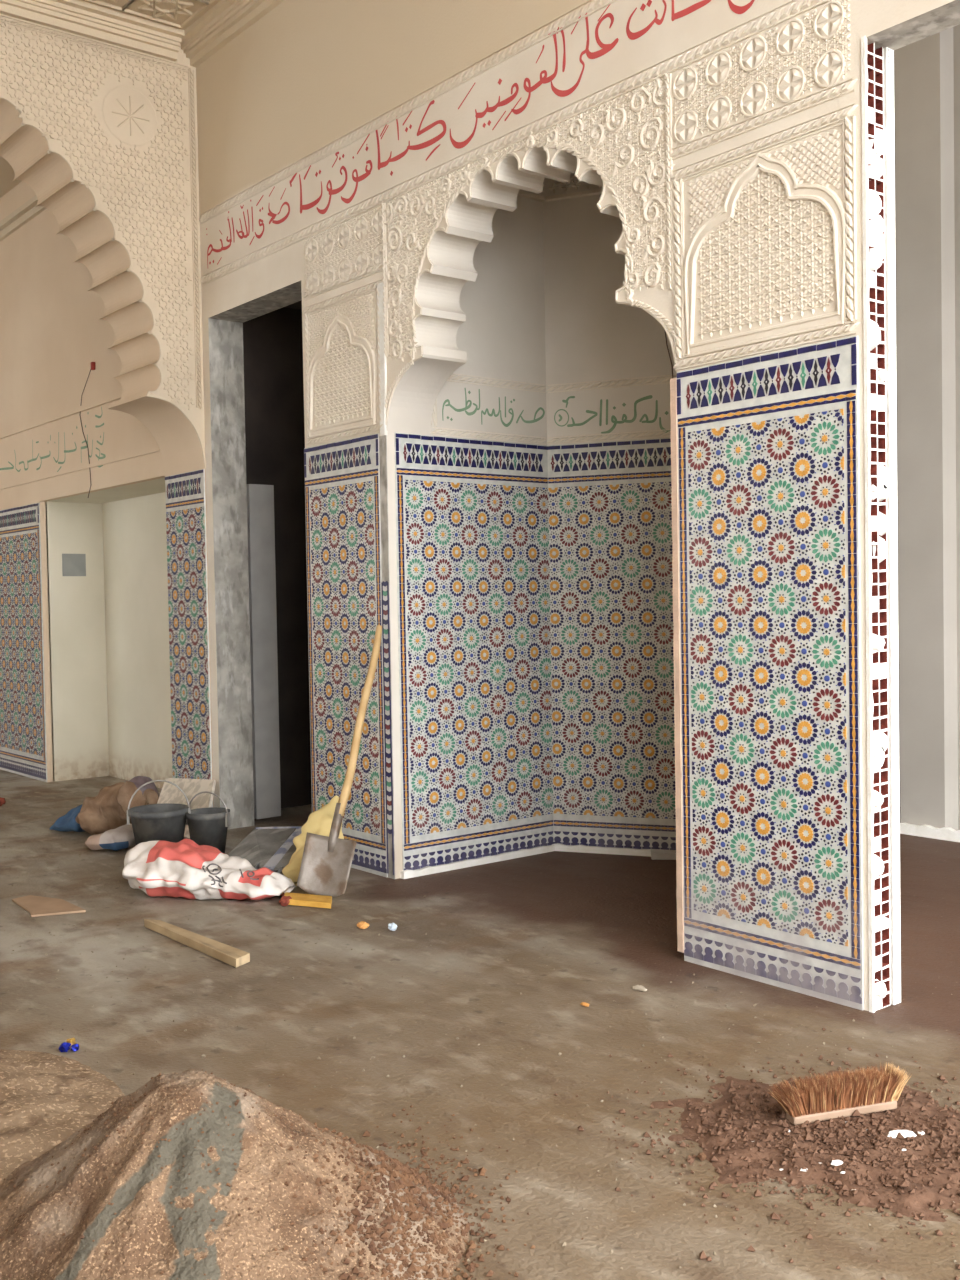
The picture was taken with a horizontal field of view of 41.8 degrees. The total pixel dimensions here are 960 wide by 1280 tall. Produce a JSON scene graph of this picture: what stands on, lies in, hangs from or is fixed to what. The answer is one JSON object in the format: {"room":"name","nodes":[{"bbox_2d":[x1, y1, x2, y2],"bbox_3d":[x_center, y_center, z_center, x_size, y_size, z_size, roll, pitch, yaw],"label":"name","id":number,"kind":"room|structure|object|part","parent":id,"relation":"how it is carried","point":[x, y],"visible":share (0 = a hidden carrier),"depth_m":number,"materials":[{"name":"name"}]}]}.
{"room":"mosque under construction","nodes":[
{"label":"mosque under construction","id":0,"kind":"room"},
{"bbox_2d":[0,14,205,476],"bbox_3d":[-4.624,-1.121,5.180,7.381,4.690,0.543,-2,2,-39],"label":"wall","id":1,"kind":"structure","parent":0,"point":[104,136],"depth_m":7.06,"materials":[{"name":"paint"}]},
{"bbox_2d":[0,0,184,61],"bbox_3d":[-4.279,-3.243,5.009,6.642,0.130,0.130,-2,2,-39],"label":"trim","id":2,"kind":"structure","parent":1,"relation":"attached to","point":[78,17],"depth_m":6.80,"materials":[{"name":"paint"}]},
{"bbox_2d":[0,0,220,197],"bbox_3d":[-4.089,-3.376,4.870,6.772,0.164,15.200,-2,2,-39],"label":"ceiling","id":3,"kind":"structure","parent":0,"point":[181,14],"depth_m":6.80,"materials":[{"name":"beige paint"}]},
{"bbox_2d":[243,300,311,807],"bbox_3d":[0.329,-0.599,8.000,3.408,3.300,2.250,-2,2,-39],"label":"wall","id":4,"kind":"structure","parent":0,"point":[272,341],"depth_m":8.05,"materials":[{"name":"black paint"}]},
{"bbox_2d":[394,181,554,878],"bbox_3d":[-0.047,-0.748,6.216,0.994,3.720,0.110,-2,2,-39],"label":"wall","id":5,"kind":"structure","parent":0,"point":[471,493],"depth_m":6.23,"materials":[{"name":"paint"}]},
{"bbox_3d":[-0.008,0.046,6.223,0.961,2.070,0.008,-2,2,-39],"label":"tile panel","id":6,"kind":"part","parent":5,"relation":"part of","materials":[{"name":"multicoloured tile"}]},
{"bbox_3d":[0.055,-1.151,6.256,0.758,0.307,0.006,-2,2,-39],"label":"rope moulding","id":7,"kind":"part","parent":5,"relation":"part of","materials":[{"name":"paint"}]},
{"bbox_2d":[0,0,959,1012],"bbox_3d":[-1.119,-1.242,7.110,0.560,4.690,15.500,-2,2,-39],"label":"wall","id":8,"kind":"structure","parent":0,"point":[356,158],"depth_m":5.08,"materials":[{"name":"paint"}]},
{"bbox_2d":[0,195,46,240],"bbox_3d":[-4.086,-3.190,10.223,0.060,0.100,6.680,-2,2,-39],"label":"trim","id":9,"kind":"structure","parent":8,"relation":"attached to","point":[28,210],"depth_m":9.43,"materials":[{"name":"paint"}]},
{"bbox_3d":[-4.034,0.007,10.368,0.008,2.100,2.400,-2,2,-39],"label":"tile panel","id":10,"kind":"part","parent":8,"relation":"part of","materials":[{"name":"multicoloured tile"}]},
{"bbox_2d":[62,554,85,575],"bbox_3d":[-3.088,-0.571,9.561,0.180,0.170,0.006,-2,2,-39],"label":"wall plate","id":11,"kind":"object","parent":8,"relation":"attached to","point":[72,564],"visible":1,"depth_m":9.56,"materials":[{"name":"grey plastic"}]},
{"bbox_2d":[80,362,94,497],"bbox_3d":[-2.686,-1.428,8.612,0.020,0.907,0.267,-2,2,-39],"label":"hanging wire","id":12,"kind":"object","parent":8,"relation":"hanging from","point":[92,363],"visible":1,"depth_m":8.61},
{"bbox_3d":[-1.746,0.052,7.534,0.008,2.100,0.515,-2,2,-39],"label":"tile panel","id":13,"kind":"part","parent":8,"relation":"part of","materials":[{"name":"multicoloured tile"}]},
{"bbox_2d":[180,0,283,66],"bbox_3d":[0.792,-3.306,4.115,0.130,0.130,7.890,-2,2,-39],"label":"trim","id":14,"kind":"structure","parent":8,"relation":"attached to","point":[227,19],"depth_m":6.84,"materials":[{"name":"paint"}]},
{"bbox_3d":[-0.684,-1.335,6.147,0.006,0.611,0.633,-2,2,-39],"label":"frame","id":15,"kind":"part","parent":8,"relation":"part of","materials":[{"name":"paint"}]},
{"bbox_3d":[-0.671,-1.373,6.123,0.013,0.782,0.707,-2,2,-39],"label":"rope moulding","id":16,"kind":"part","parent":8,"relation":"part of","materials":[{"name":"paint"}]},
{"bbox_3d":[-0.667,0.074,6.198,0.008,2.100,0.670,-2,2,-39],"label":"tile panel","id":17,"kind":"part","parent":8,"relation":"part of","materials":[{"name":"multicoloured tile"}]},
{"bbox_3d":[-0.016,-2.216,5.267,0.013,0.406,5.095,-2,2,-39],"label":"rope moulding","id":18,"kind":"part","parent":8,"relation":"part of","materials":[{"name":"paint"}]},
{"bbox_3d":[0.113,-1.634,5.137,0.013,0.766,1.796,-2,2,-39],"label":"rope moulding","id":19,"kind":"part","parent":8,"relation":"part of","materials":[{"name":"paint"}]},
{"bbox_3d":[0.918,-1.341,4.155,0.013,0.782,0.768,-2,2,-39],"label":"rope moulding","id":20,"kind":"part","parent":8,"relation":"part of","materials":[{"name":"paint"}]},
{"bbox_3d":[0.928,-1.302,4.150,0.006,0.611,0.685,-2,2,-39],"label":"frame","id":21,"kind":"part","parent":8,"relation":"part of","materials":[{"name":"paint"}]},
{"bbox_3d":[0.950,0.106,4.194,0.008,2.100,0.740,-2,2,-39],"label":"tile panel","id":22,"kind":"part","parent":8,"relation":"part of","materials":[{"name":"multicoloured tile"}]},
{"bbox_2d":[0,769,959,1279],"bbox_3d":[-1.323,1.196,4.093,15.000,0.014,20.000,-2,2,-39],"label":"floor","id":23,"kind":"structure","parent":0,"point":[470,1009],"depth_m":3.87,"materials":[{"name":"brown concrete"}]},
{"bbox_2d":[0,797,5,805],"bbox_3d":[-3.193,1.073,8.355,0.074,0.061,0.076,-2,2,-39],"label":"scrap","id":24,"kind":"object","parent":23,"relation":"on","point":[2,800],"visible":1,"depth_m":8.34,"materials":[{"name":"ceramic"}]},
{"bbox_2d":[12,895,85,916],"bbox_3d":[-1.909,1.161,5.489,0.208,0.010,0.452,-2,2,-39],"label":"fragment","id":25,"kind":"object","parent":23,"relation":"on","point":[37,906],"visible":1,"depth_m":5.46,"materials":[{"name":"brown wood"}]},
{"bbox_2d":[0,1049,124,1184],"bbox_3d":[-1.419,1.191,3.192,1.040,0.082,1.040,-1,2,7],"label":"sand mound","id":26,"kind":"object","parent":23,"relation":"on","point":[45,1098],"visible":0.8,"depth_m":3.25,"materials":[{"name":"brown sand"}]},
{"bbox_2d":[59,1038,78,1051],"bbox_3d":[-1.209,1.192,3.698,0.058,0.035,0.050,-1,2,-14],"label":"wrapper","id":27,"kind":"object","parent":23,"relation":"on","point":[64,1047],"visible":1,"depth_m":3.69,"materials":[{"name":"blue plastic"}]},
{"bbox_2d":[49,781,146,834],"bbox_3d":[-2.126,0.944,7.196,0.765,0.344,0.325,0,2,37],"label":"burlap sack","id":28,"kind":"object","parent":23,"relation":"on","point":[106,811],"visible":0.88,"depth_m":7.07,"materials":[{"name":"brown fabric"}]},
{"bbox_2d":[85,824,135,850],"bbox_3d":[-1.996,1.059,6.783,0.342,0.137,0.265,-1,2,2],"label":"cloth sack","id":29,"kind":"object","parent":23,"relation":"on","point":[122,837],"visible":0.79,"depth_m":6.67,"materials":[{"name":"grey fabric"}]},
{"bbox_2d":[129,776,158,796],"bbox_3d":[-2.189,0.961,8.040,0.250,0.253,0.670,-2,2,-16],"label":"plastic bag","id":30,"kind":"object","parent":23,"relation":"on","point":[138,781],"visible":0.26,"depth_m":7.75,"materials":[{"name":"plastic"}]},
{"bbox_2d":[143,789,158,804],"bbox_3d":[-2.043,0.995,7.734,0.096,0.169,0.278,-2,2,-31],"label":"rag","id":31,"kind":"object","parent":30,"relation":"on","point":[150,795],"visible":0.41,"depth_m":7.63,"materials":[{"name":"brown fabric"}]},
{"bbox_2d":[127,780,190,844],"bbox_3d":[-1.665,0.930,6.521,0.319,0.405,0.307,-1,2,-11],"label":"bucket","id":32,"kind":"object","parent":23,"relation":"on","point":[166,821],"visible":0.7,"depth_m":6.43,"materials":[{"name":"black plastic"}]},
{"bbox_3d":[-1.670,0.810,6.529,0.316,0.166,0.033,-1,2,-11],"label":"handle","id":33,"kind":"part","parent":32,"relation":"part of","materials":[{"name":"metal"}]},
{"bbox_2d":[157,778,215,838],"bbox_3d":[-1.726,0.957,7.311,0.239,0.305,0.911,-2,2,-39],"label":"leaning board","id":34,"kind":"object","parent":23,"relation":"on","point":[170,793],"visible":0.43,"depth_m":7.37,"materials":[{"name":"beige wood"}]},
{"bbox_2d":[144,919,249,966],"bbox_3d":[-1.091,1.154,4.834,0.079,0.032,0.776,-2,2,-39],"label":"plank","id":35,"kind":"object","parent":23,"relation":"on","point":[235,957],"visible":1,"depth_m":4.75,"materials":[{"name":"beige wood"}]},
{"bbox_2d":[185,791,230,852],"bbox_3d":[-1.411,0.955,6.525,0.241,0.345,0.229,0,2,17],"label":"bucket","id":36,"kind":"object","parent":23,"relation":"on","point":[207,826],"visible":0.7,"depth_m":6.45,"materials":[{"name":"black plastic"}]},
{"bbox_3d":[-1.415,0.846,6.516,0.238,0.125,0.020,0,2,17],"label":"handle","id":37,"kind":"part","parent":36,"relation":"part of","materials":[{"name":"metal"}]},
{"bbox_2d":[122,839,294,899],"bbox_3d":[-1.222,1.029,5.686,0.777,0.234,0.486,-1,2,11],"label":"sack","id":38,"kind":"object","parent":23,"relation":"on","point":[185,868],"visible":1,"depth_m":5.55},
{"bbox_2d":[228,828,295,867],"bbox_3d":[-1.130,1.040,6.281,0.282,0.119,0.487,-1,2,10],"label":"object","id":39,"kind":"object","parent":23,"relation":"on","point":[260,845],"depth_m":6.30,"materials":[{"name":"grey metal"}]},
{"bbox_2d":[264,829,301,870],"bbox_3d":[-0.962,1.030,6.178,0.071,0.127,0.421,-1,2,13],"label":"tile slab","id":40,"kind":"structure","parent":39,"relation":"on","point":[284,848],"depth_m":6.14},
{"bbox_2d":[246,484,280,818],"bbox_3d":[-1.295,0.070,7.516,0.165,1.990,0.040,-2,2,-39],"label":"board","id":41,"kind":"object","parent":23,"relation":"on","point":[260,498],"visible":0.86,"depth_m":7.49,"materials":[{"name":"grey wood"}]},
{"bbox_2d":[0,1069,535,1279],"bbox_3d":[-0.573,1.057,2.562,1.459,0.368,1.496,-1,2,13],"label":"pile","id":42,"kind":"object","parent":23,"relation":"on","point":[191,1174],"visible":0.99,"depth_m":2.37,"materials":[{"name":"brown sand"}]},
{"bbox_2d":[255,863,281,872],"bbox_3d":[-1.003,1.108,5.946,0.128,0.064,0.240,-1,2,0],"label":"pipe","id":43,"kind":"object","parent":23,"relation":"on","point":[258,864],"visible":0.18,"depth_m":5.97,"materials":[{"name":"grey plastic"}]},
{"bbox_2d":[255,826,301,828],"bbox_3d":[-1.130,1.053,6.713,0.437,0.110,0.176,0,2,23],"label":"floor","id":44,"kind":"structure","parent":23,"relation":"on","point":[296,827],"depth_m":6.71,"materials":[{"name":"grey concrete"}]},
{"bbox_2d":[274,843,295,870],"bbox_3d":[-0.893,1.019,6.171,0.081,0.129,0.489,-1,2,16],"label":"tile slab","id":45,"kind":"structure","parent":23,"relation":"on","point":[284,861],"depth_m":6.04,"materials":[{"name":"grey tile"}]},
{"bbox_2d":[279,896,291,905],"bbox_3d":[-0.842,1.129,5.434,0.056,0.045,0.057,-1,2,5],"label":"lump","id":46,"kind":"object","parent":23,"relation":"on","point":[284,901],"visible":1,"depth_m":5.42,"materials":[{"name":"ceramic"}]},
{"bbox_2d":[284,892,331,908],"bbox_3d":[-0.751,1.131,5.462,0.300,0.025,0.114,0,2,23],"label":"yellow lath","id":47,"kind":"object","parent":23,"relation":"on","point":[298,899],"visible":0.88,"depth_m":5.42,"materials":[{"name":"wood"}]},
{"bbox_2d":[282,795,344,885],"bbox_3d":[-0.750,0.948,5.901,0.383,0.369,0.321,-2,2,-39],"label":"sack","id":48,"kind":"object","parent":23,"relation":"on","point":[319,822],"visible":0.44,"depth_m":5.97,"materials":[{"name":"yellow fabric"}]},
{"bbox_2d":[297,625,381,896],"bbox_3d":[-0.574,0.534,5.670,0.202,1.190,0.545,1,2,43],"label":"shovel","id":49,"kind":"object","parent":23,"relation":"on","point":[326,862],"visible":0.98,"depth_m":5.60,"materials":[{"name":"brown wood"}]},
{"bbox_3d":[-0.681,1.004,5.567,0.233,0.265,0.038,8,-16,9],"label":"blade","id":50,"kind":"part","parent":49,"relation":"part of","materials":[{"name":"metal"}]},
{"bbox_2d":[328,803,342,851],"bbox_3d":[-0.647,0.842,5.636,0.044,0.220,0.044,8,-16,9],"label":"socket","id":51,"kind":"object","parent":49,"relation":"attached to","point":[334,842],"depth_m":5.61,"materials":[{"name":"metal"}]},
{"bbox_3d":[-0.550,0.366,5.774,0.054,0.915,0.042,8,-16,9],"label":"handle","id":52,"kind":"part","parent":49,"relation":"part of","materials":[{"name":"brown wood"}]},
{"bbox_2d":[357,921,368,928],"bbox_3d":[-0.468,1.141,5.030,0.043,0.030,0.056,-2,2,-23],"label":"lump","id":53,"kind":"object","parent":23,"relation":"on","point":[362,925],"visible":1,"depth_m":5.01,"materials":[{"name":"orange stone"}]},
{"bbox_2d":[388,923,397,930],"bbox_3d":[-0.346,1.139,4.990,0.035,0.034,0.038,0,2,20],"label":"lump","id":54,"kind":"object","parent":23,"relation":"on","point":[392,926],"visible":1,"depth_m":4.98,"materials":[{"name":"white stone"}]},
{"bbox_2d":[580,1002,589,1006],"bbox_3d":[0.336,1.167,4.027,0.020,0.011,0.042,-2,2,-39],"label":"bit","id":55,"kind":"object","parent":23,"relation":"on","point":[585,1004],"visible":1,"depth_m":4.02,"materials":[{"name":"orange stone"}]},
{"bbox_2d":[632,985,646,990],"bbox_3d":[0.532,1.158,4.182,0.032,0.013,0.064,-2,2,-39],"label":"bit","id":56,"kind":"object","parent":23,"relation":"on","point":[637,987],"visible":1,"depth_m":4.17,"materials":[{"name":"beige stone"}]},
{"bbox_2d":[651,849,675,859],"bbox_3d":[1.002,1.074,6.329,0.280,0.035,0.160,-1,2,6],"label":"marble offcut","id":57,"kind":"object","parent":23,"relation":"on","point":[656,854],"visible":0.36,"depth_m":6.26,"materials":[{"name":"grey stone"}]},
{"bbox_2d":[697,1152,706,1160],"bbox_3d":[0.513,1.195,2.909,0.020,0.017,0.022,-2,2,-39],"label":"pebble","id":58,"kind":"object","parent":23,"relation":"on","point":[701,1156],"visible":1,"depth_m":2.90,"materials":[{"name":"brown stone"}]},
{"bbox_2d":[506,1028,959,1279],"bbox_3d":[0.833,1.178,3.018,1.507,0.048,1.343,-2,2,-16],"label":"heap","id":59,"kind":"object","parent":23,"relation":"on","point":[917,1179],"visible":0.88,"depth_m":2.92,"materials":[{"name":"brown soil"}]},
{"bbox_2d":[831,1160,842,1165],"bbox_3d":[0.804,1.179,2.836,0.029,0.006,0.018,-2,2,-28],"label":"chip","id":60,"kind":"object","parent":59,"relation":"on","point":[834,1162],"visible":1,"depth_m":2.83,"materials":[{"name":"white stone"}]},
{"bbox_2d":[768,1061,910,1124],"bbox_3d":[0.888,1.120,3.106,0.375,0.093,0.121,-2,2,-18],"label":"brush","id":61,"kind":"object","parent":59,"relation":"on","point":[823,1098],"visible":1,"depth_m":3.08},
{"bbox_2d":[887,1130,916,1137],"bbox_3d":[0.998,1.170,2.977,0.074,0.010,0.029,-1,2,0],"label":"chip","id":62,"kind":"object","parent":59,"relation":"on","point":[905,1133],"visible":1,"depth_m":2.97,"materials":[{"name":"white stone"}]},
{"bbox_2d":[543,172,676,856],"bbox_3d":[0.848,-0.768,6.340,1.054,3.720,0.110,0,2,21],"label":"wall","id":63,"kind":"structure","parent":0,"point":[609,369],"depth_m":6.39,"materials":[{"name":"paint"}]},
{"bbox_3d":[0.850,0.028,6.338,1.037,2.070,0.008,0,2,21],"label":"tile panel","id":64,"kind":"part","parent":63,"relation":"part of","materials":[{"name":"multicoloured tile"}]},
{"bbox_3d":[0.830,-1.166,6.302,1.054,0.307,0.006,0,2,21],"label":"rope moulding","id":65,"kind":"part","parent":63,"relation":"part of","materials":[{"name":"paint"}]},
{"bbox_2d":[664,329,672,377],"bbox_3d":[0.935,-1.434,6.233,0.047,0.290,0.006,0,2,21],"label":"loose wire","id":66,"kind":"object","parent":63,"relation":"attached to","point":[664,329],"visible":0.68,"depth_m":6.23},
{"bbox_2d":[894,24,959,830],"bbox_3d":[4.093,-1.204,4.313,1.940,4.600,7.600,-2,2,-39],"label":"wall","id":67,"kind":"structure","parent":0,"point":[926,70],"depth_m":6.68,"materials":[{"name":"grey paint"}]},
{"bbox_2d":[900,823,959,841],"bbox_3d":[2.654,1.026,6.408,0.035,0.068,1.170,-2,2,-39],"label":"baseboard","id":68,"kind":"structure","parent":67,"relation":"attached to","point":[945,833],"depth_m":6.70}
]}

